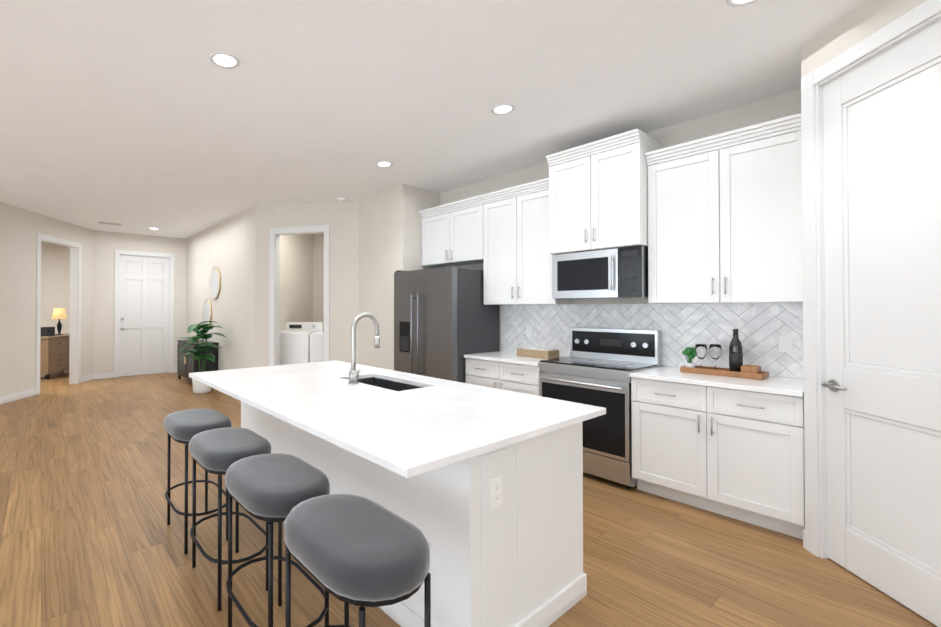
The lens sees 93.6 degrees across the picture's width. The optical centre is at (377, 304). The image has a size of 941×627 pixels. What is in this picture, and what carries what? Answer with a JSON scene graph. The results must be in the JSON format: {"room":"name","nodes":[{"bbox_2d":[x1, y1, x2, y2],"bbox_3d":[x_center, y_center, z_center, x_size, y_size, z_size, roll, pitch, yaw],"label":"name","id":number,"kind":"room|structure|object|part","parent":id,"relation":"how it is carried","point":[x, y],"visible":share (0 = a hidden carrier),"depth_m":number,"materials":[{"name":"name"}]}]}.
{"room":"kitchen","nodes":[
{"label":"kitchen","id":0,"kind":"room"},
{"bbox_2d":[0,202,93,396],"bbox_3d":[-5.394,-0.010,6.033,0.120,2.860,4.533,0,-1,-3],"label":"wall","id":1,"kind":"structure","parent":0,"point":[20,228],"depth_m":6.57,"materials":[{"name":"paint"}]},
{"bbox_2d":[0,233,92,404],"bbox_3d":[-5.327,0.147,6.035,2.599,2.545,3.726,0,-1,-38],"label":"trim","id":2,"kind":"structure","parent":1,"relation":"attached to","point":[75,377],"depth_m":7.80,"materials":[{"name":"white wood"}]},
{"bbox_2d":[41,242,69,333],"bbox_3d":[-7.313,0.000,7.098,3.600,2.860,5.240,0,-1,-3],"label":"wall","id":3,"kind":"structure","parent":0,"point":[55,276],"depth_m":9.61,"materials":[{"name":"paint"}]},
{"bbox_2d":[93,230,186,373],"bbox_3d":[-4.809,0.016,8.878,1.870,2.860,0.120,0,-1,-38],"label":"wall","id":4,"kind":"structure","parent":0,"point":[107,244],"depth_m":8.49,"materials":[{"name":"paint"}]},
{"bbox_2d":[93,250,176,378],"bbox_3d":[-4.804,0.189,8.871,1.870,2.515,0.142,0,-1,-38],"label":"trim","id":5,"kind":"structure","parent":4,"relation":"attached to","point":[115,373],"depth_m":8.60,"materials":[{"name":"white wood"}]},
{"bbox_2d":[119,255,168,375],"bbox_3d":[-4.783,0.225,8.883,0.932,2.427,0.040,0,-1,-38],"label":"front door","id":6,"kind":"structure","parent":4,"relation":"in","point":[144,294],"depth_m":8.86,"materials":[{"name":"white wood"}]},
{"bbox_2d":[186,207,254,369],"bbox_3d":[-2.951,0.007,7.916,0.120,2.860,3.920,0,-1,-38],"label":"wall","id":7,"kind":"structure","parent":0,"point":[226,248],"depth_m":7.24,"materials":[{"name":"paint"}]},
{"bbox_2d":[202,299,211,325],"bbox_3d":[-3.206,0.169,8.122,0.024,0.540,0.540,0,-1,-38],"label":"round mirror","id":8,"kind":"object","parent":7,"relation":"attached to","point":[207,311],"visible":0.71,"depth_m":8.06,"materials":[{"name":"gold metal"}]},
{"bbox_2d":[209,267,220,298],"bbox_3d":[-2.923,-0.374,7.764,0.024,0.580,0.580,0,-1,-38],"label":"round mirror","id":9,"kind":"object","parent":7,"relation":"attached to","point":[215,283],"visible":1,"depth_m":7.70,"materials":[{"name":"gold metal"}]},
{"bbox_2d":[280,233,323,330],"bbox_3d":[-0.739,0.001,7.271,1.782,2.860,2.100,0,-1,14],"label":"wall","id":10,"kind":"structure","parent":0,"point":[301,277],"depth_m":7.86,"materials":[{"name":"paint"}]},
{"bbox_2d":[255,199,358,366],"bbox_3d":[-1.013,-0.009,6.196,1.582,2.860,0.120,0,-1,14],"label":"wall","id":11,"kind":"structure","parent":0,"point":[341,219],"depth_m":6.04,"materials":[{"name":"paint"}]},
{"bbox_2d":[269,225,329,365],"bbox_3d":[-1.013,0.159,6.194,1.582,2.525,0.156,0,-1,14],"label":"trim","id":12,"kind":"structure","parent":11,"relation":"attached to","point":[274,292],"depth_m":6.24,"materials":[{"name":"white wood"}]},
{"bbox_2d":[359,184,439,369],"bbox_3d":[0.317,-0.012,5.810,0.750,2.860,0.920,0,-1,-38],"label":"wall","id":13,"kind":"structure","parent":0,"point":[390,232],"depth_m":5.51,"materials":[{"name":"paint"}]},
{"bbox_2d":[0,0,868,238],"bbox_3d":[-2.070,-1.485,4.421,11.500,0.060,17.500,0,-1,-38],"label":"ceiling","id":14,"kind":"structure","parent":0,"point":[141,117],"depth_m":2.95,"materials":[{"name":"paint"}]},
{"bbox_2d":[98,221,121,225],"bbox_3d":[-4.712,-1.418,7.611,0.350,0.015,0.180,0,-1,-38],"label":"ceiling vent","id":15,"kind":"object","parent":14,"relation":"in","point":[109,223],"visible":1,"depth_m":7.58,"materials":[{"name":"grey metal"}]},
{"bbox_2d":[209,52,239,68],"bbox_3d":[-0.923,-1.469,2.612,0.176,0.006,0.176,0,-1,-38],"label":"recessed light","id":16,"kind":"object","parent":14,"relation":"in","point":[226,60],"visible":1,"depth_m":2.61,"materials":[{"name":"white plastic"}]},
{"bbox_2d":[337,197,345,201],"bbox_3d":[-0.496,-1.425,5.899,0.120,0.033,0.120,0,-1,-38],"label":"smoke detector","id":17,"kind":"object","parent":14,"relation":"attached to","point":[341,199],"visible":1,"depth_m":5.86,"materials":[{"name":"plastic"}]},
{"bbox_2d":[376,161,392,166],"bbox_3d":[0.066,-1.452,4.496,0.176,0.006,0.176,0,-1,-38],"label":"recessed light","id":18,"kind":"object","parent":14,"relation":"in","point":[384,164],"visible":1,"depth_m":4.50,"materials":[{"name":"white plastic"}]},
{"bbox_2d":[491,104,514,114],"bbox_3d":[0.940,-1.463,3.255,0.176,0.006,0.176,0,-1,-38],"label":"recessed light","id":19,"kind":"object","parent":14,"relation":"in","point":[501,109],"visible":1,"depth_m":3.25,"materials":[{"name":"white plastic"}]},
{"bbox_2d":[726,0,757,6],"bbox_3d":[1.767,-1.474,2.057,0.176,0.006,0.176,0,-1,-38],"label":"recessed light","id":20,"kind":"object","parent":14,"relation":"in","point":[734,3],"visible":1,"depth_m":2.12,"materials":[{"name":"white plastic"}]},
{"bbox_2d":[0,370,937,626],"bbox_3d":[-2.070,1.435,4.394,11.500,0.060,17.500,0,-1,-38],"label":"floor","id":21,"kind":"structure","parent":0,"point":[89,537],"depth_m":2.42,"materials":[{"name":"brown wood"}]},
{"bbox_2d":[40,308,69,379],"bbox_3d":[-6.527,0.765,8.783,0.512,1.361,1.140,0,-1,-3],"label":"dresser","id":22,"kind":"object","parent":21,"relation":"on","point":[54,352],"visible":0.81,"depth_m":8.45,"materials":[{"name":"brown wood"}]},
{"bbox_2d":[41,308,66,335],"bbox_3d":[-6.527,0.359,8.715,0.453,0.550,0.545,0,-1,-38],"label":"lamp","id":23,"kind":"object","parent":22,"relation":"on","point":[58,313],"depth_m":8.79,"materials":[{"name":"yellow fabric"}]},
{"bbox_2d":[177,339,218,380],"bbox_3d":[-3.332,1.060,7.952,0.416,0.755,1.200,0,-1,-38],"label":"base cabinet","id":24,"kind":"object","parent":21,"relation":"on","point":[185,367],"visible":0.62,"depth_m":7.62,"materials":[{"name":"black paint"}]},
{"bbox_2d":[164,408,231,553],"bbox_3d":[-1.102,1.036,2.642,0.330,0.705,0.536,0,-1,-38],"label":"stool","id":25,"kind":"object","parent":21,"relation":"on","point":[184,426],"visible":0.85,"depth_m":2.54,"materials":[{"name":"grey fabric"}]},
{"bbox_3d":[-1.102,0.733,2.645,0.330,0.100,0.530,0,-1,-38],"label":"seat","id":26,"kind":"part","parent":25,"relation":"part of","materials":[{"name":"grey fabric"}]},
{"bbox_2d":[178,321,224,393],"bbox_3d":[-2.864,0.854,6.979,0.706,1.149,0.732,0,-1,-38],"label":"floor plant","id":27,"kind":"object","parent":21,"relation":"on","point":[199,387],"visible":0.92,"depth_m":6.91,"materials":[{"name":"green plant"}]},
{"bbox_3d":[-2.843,1.279,7.000,0.310,0.300,0.310,0,-1,-38],"label":"pot","id":28,"kind":"part","parent":27,"relation":"part of","materials":[{"name":"ceramic"}]},
{"bbox_2d":[189,427,270,610],"bbox_3d":[-0.752,1.032,2.192,0.330,0.705,0.536,0,-1,-38],"label":"stool","id":29,"kind":"object","parent":21,"relation":"on","point":[218,451],"visible":0.88,"depth_m":2.09,"materials":[{"name":"grey fabric"}]},
{"bbox_3d":[-0.752,0.729,2.195,0.330,0.100,0.530,0,-1,-38],"label":"seat","id":30,"kind":"part","parent":29,"relation":"part of","materials":[{"name":"grey fabric"}]},
{"bbox_2d":[225,453,329,626],"bbox_3d":[-0.414,1.028,1.758,0.330,0.705,0.536,0,-1,-38],"label":"stool","id":31,"kind":"object","parent":21,"relation":"on","point":[271,488],"visible":0.88,"depth_m":1.66,"materials":[{"name":"grey fabric"}]},
{"bbox_3d":[-0.414,0.725,1.761,0.330,0.100,0.530,0,-1,-38],"label":"seat","id":32,"kind":"part","parent":31,"relation":"part of","materials":[{"name":"grey fabric"}]},
{"bbox_2d":[279,322,323,364],"bbox_3d":[-1.274,0.863,6.889,0.670,1.130,0.710,0,-1,14],"label":"washer","id":33,"kind":"object","parent":21,"relation":"on","point":[294,342],"visible":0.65,"depth_m":6.55,"materials":[{"name":"white metal"}]},
{"bbox_2d":[310,331,323,361],"bbox_3d":[-0.605,0.861,6.719,0.670,1.130,0.710,0,-1,14],"label":"dryer","id":34,"kind":"object","parent":21,"relation":"on","point":[316,345],"visible":0.08,"depth_m":6.43,"materials":[{"name":"white metal"}]},
{"bbox_2d":[284,494,430,626],"bbox_3d":[-0.076,1.023,1.324,0.330,0.705,0.536,0,-1,-38],"label":"stool","id":35,"kind":"object","parent":21,"relation":"on","point":[355,550],"visible":1,"depth_m":1.22,"materials":[{"name":"grey fabric"}]},
{"bbox_3d":[-0.076,1.073,1.324,0.316,0.605,0.536,0,-1,-38],"label":"frame","id":36,"kind":"part","parent":35,"relation":"part of","materials":[{"name":"black metal"}]},
{"bbox_2d":[231,396,586,626],"bbox_3d":[-0.084,0.961,2.687,0.931,0.855,2.314,0,-1,-38],"label":"kitchen island","id":37,"kind":"object","parent":21,"relation":"on","point":[480,487],"depth_m":1.78,"materials":[{"name":"white wood"}]},
{"bbox_2d":[189,360,605,479],"bbox_3d":[-0.148,0.518,2.635,1.280,0.030,2.410,0,-1,-38],"label":"island countertop","id":38,"kind":"structure","parent":37,"relation":"on","point":[408,433],"depth_m":2.00,"materials":[{"name":"white stone"}]},
{"bbox_2d":[345,312,380,383],"bbox_3d":[-0.071,0.279,2.787,0.240,0.450,0.112,0,-1,-38],"label":"faucet","id":39,"kind":"object","parent":38,"relation":"on","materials":[{"name":"silver metal"}]},
{"bbox_2d":[361,376,424,391],"bbox_3d":[0.044,0.639,2.834,0.342,0.231,0.662,0,-1,-38],"label":"sink","id":40,"kind":"object","parent":38,"relation":"in","point":[384,381],"depth_m":3.07,"materials":[{"name":"black metal"}]},
{"bbox_2d":[394,265,498,382],"bbox_3d":[0.751,0.507,4.945,0.832,1.805,0.920,0,-1,-38],"label":"fridge","id":41,"kind":"object","parent":21,"relation":"on","point":[446,319],"visible":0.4,"depth_m":4.62,"materials":[{"name":"grey metal"}]},
{"bbox_2d":[466,359,540,395],"bbox_3d":[1.403,0.976,4.315,0.619,0.854,0.842,0,-1,-38],"label":"base cabinet","id":42,"kind":"object","parent":21,"relation":"on","point":[515,377],"depth_m":4.08,"materials":[{"name":"white wood"}]},
{"bbox_2d":[464,351,561,366],"bbox_3d":[1.394,0.534,4.312,0.643,0.030,0.842,0,-1,-38],"label":"countertop","id":43,"kind":"structure","parent":42,"relation":"on","point":[499,356],"depth_m":4.20,"materials":[{"name":"white stone"}]},
{"bbox_2d":[517,347,558,358],"bbox_3d":[1.566,0.472,4.243,0.200,0.090,0.340,0,-1,-38],"label":"basket","id":44,"kind":"object","parent":43,"relation":"on","point":[542,353],"visible":1,"depth_m":4.16,"materials":[{"name":"wood"}]},
{"bbox_2d":[539,327,661,488],"bbox_3d":[1.856,0.808,3.664,0.682,1.180,0.738,0,-1,-38],"label":"range","id":45,"kind":"object","parent":21,"relation":"on","point":[598,366],"visible":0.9,"depth_m":3.46,"materials":[{"name":"silver metal"}]},
{"bbox_2d":[631,379,804,538],"bbox_3d":[2.402,0.964,3.032,0.619,0.854,0.922,0,-1,-38],"label":"base cabinet","id":46,"kind":"object","parent":21,"relation":"on","point":[731,447],"depth_m":2.78,"materials":[{"name":"white wood"}]},
{"bbox_2d":[630,367,803,398],"bbox_3d":[2.393,0.522,3.029,0.643,0.030,0.922,0,-1,-38],"label":"countertop","id":47,"kind":"structure","parent":46,"relation":"on","point":[773,385],"depth_m":2.86,"materials":[{"name":"white stone"}]},
{"bbox_2d":[680,365,768,379],"bbox_3d":[2.475,0.486,3.107,0.180,0.040,0.470,0,-1,-38],"label":"tray","id":48,"kind":"object","parent":47,"relation":"on","point":[719,371],"visible":0.83,"depth_m":3.05,"materials":[{"name":"brown wood"}]},
{"bbox_2d":[682,347,695,367],"bbox_3d":[2.348,0.407,3.257,0.091,0.176,0.097,0,-1,-38],"label":"potted plant","id":49,"kind":"object","parent":48,"relation":"on","point":[689,353],"visible":1,"depth_m":3.23,"materials":[{"name":"green plant"}]},
{"bbox_2d":[729,329,742,371],"bbox_3d":[2.522,0.334,3.049,0.076,0.319,0.076,0,-1,-38],"label":"bottle","id":50,"kind":"object","parent":48,"relation":"on","point":[735,355],"visible":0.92,"depth_m":3.02,"materials":[{"name":"black glass"}]},
{"bbox_2d":[741,365,760,373],"bbox_3d":[2.562,0.458,2.971,0.110,0.070,0.090,0,-1,-38],"label":"wooden box","id":51,"kind":"object","parent":48,"relation":"on","point":[751,369],"visible":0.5,"depth_m":2.94,"materials":[{"name":"brown wood"}]},
{"bbox_2d":[440,88,803,378],"bbox_3d":[1.940,-0.027,4.228,0.134,2.860,3.610,0,-1,-38],"label":"wall","id":52,"kind":"structure","parent":0,"point":[770,335],"depth_m":3.47,"materials":[{"name":"tile"}]},
{"bbox_2d":[421,201,482,266],"bbox_3d":[0.966,-0.785,5.129,0.328,0.614,0.955,0,-1,-38],"label":"upper cabinet","id":53,"kind":"object","parent":52,"relation":"attached to","point":[449,236],"depth_m":4.99,"materials":[{"name":"white wood"}]},
{"bbox_2d":[475,185,573,304],"bbox_3d":[1.496,-0.546,4.446,0.328,1.104,0.891,0,-1,-38],"label":"upper cabinet","id":54,"kind":"object","parent":52,"relation":"attached to","point":[517,266],"depth_m":4.31,"materials":[{"name":"white wood"}]},
{"bbox_2d":[547,137,666,256],"bbox_3d":[1.958,-0.861,3.758,0.448,0.815,0.761,0,-1,-38],"label":"upper cabinet","id":55,"kind":"object","parent":52,"relation":"attached to","point":[597,198],"depth_m":3.56,"materials":[{"name":"white wood"}]},
{"bbox_2d":[552,246,647,298],"bbox_3d":[1.954,-0.249,3.750,0.457,0.402,0.738,0,-1,-38],"label":"microwave","id":56,"kind":"object","parent":55,"relation":"attached to","point":[618,273],"visible":1,"depth_m":3.58,"materials":[{"name":"silver metal"}]},
{"bbox_2d":[647,121,802,303],"bbox_3d":[2.520,-0.559,3.130,0.328,1.104,0.912,0,-1,-38],"label":"upper cabinet","id":57,"kind":"object","parent":52,"relation":"attached to","point":[717,218],"depth_m":2.99,"materials":[{"name":"white wood"}]},
{"bbox_2d":[801,0,926,77],"bbox_3d":[2.284,-0.059,0.773,0.120,2.860,3.422,0,-1,7],"label":"wall","id":58,"kind":"structure","parent":0,"point":[862,22],"depth_m":2.19,"materials":[{"name":"paint"}]},
{"bbox_2d":[801,0,940,558],"bbox_3d":[2.226,0.033,0.787,2.449,2.675,2.428,0,-1,-38],"label":"trim","id":59,"kind":"structure","parent":58,"relation":"attached to","point":[925,14],"depth_m":2.38,"materials":[{"name":"white wood"}]},
{"bbox_2d":[822,19,940,626],"bbox_3d":[2.397,0.085,2.028,0.688,2.580,0.704,0,-1,7],"label":"pantry door","id":60,"kind":"structure","parent":58,"relation":"in","point":[882,168],"depth_m":2.05,"materials":[{"name":"white wood"}]},
{"bbox_3d":[2.396,0.097,2.021,0.473,2.226,0.500,0,-1,-38],"label":"pantry door hardware","id":61,"kind":"part","parent":60,"relation":"part of","materials":[{"name":"silver metal"}]}
]}

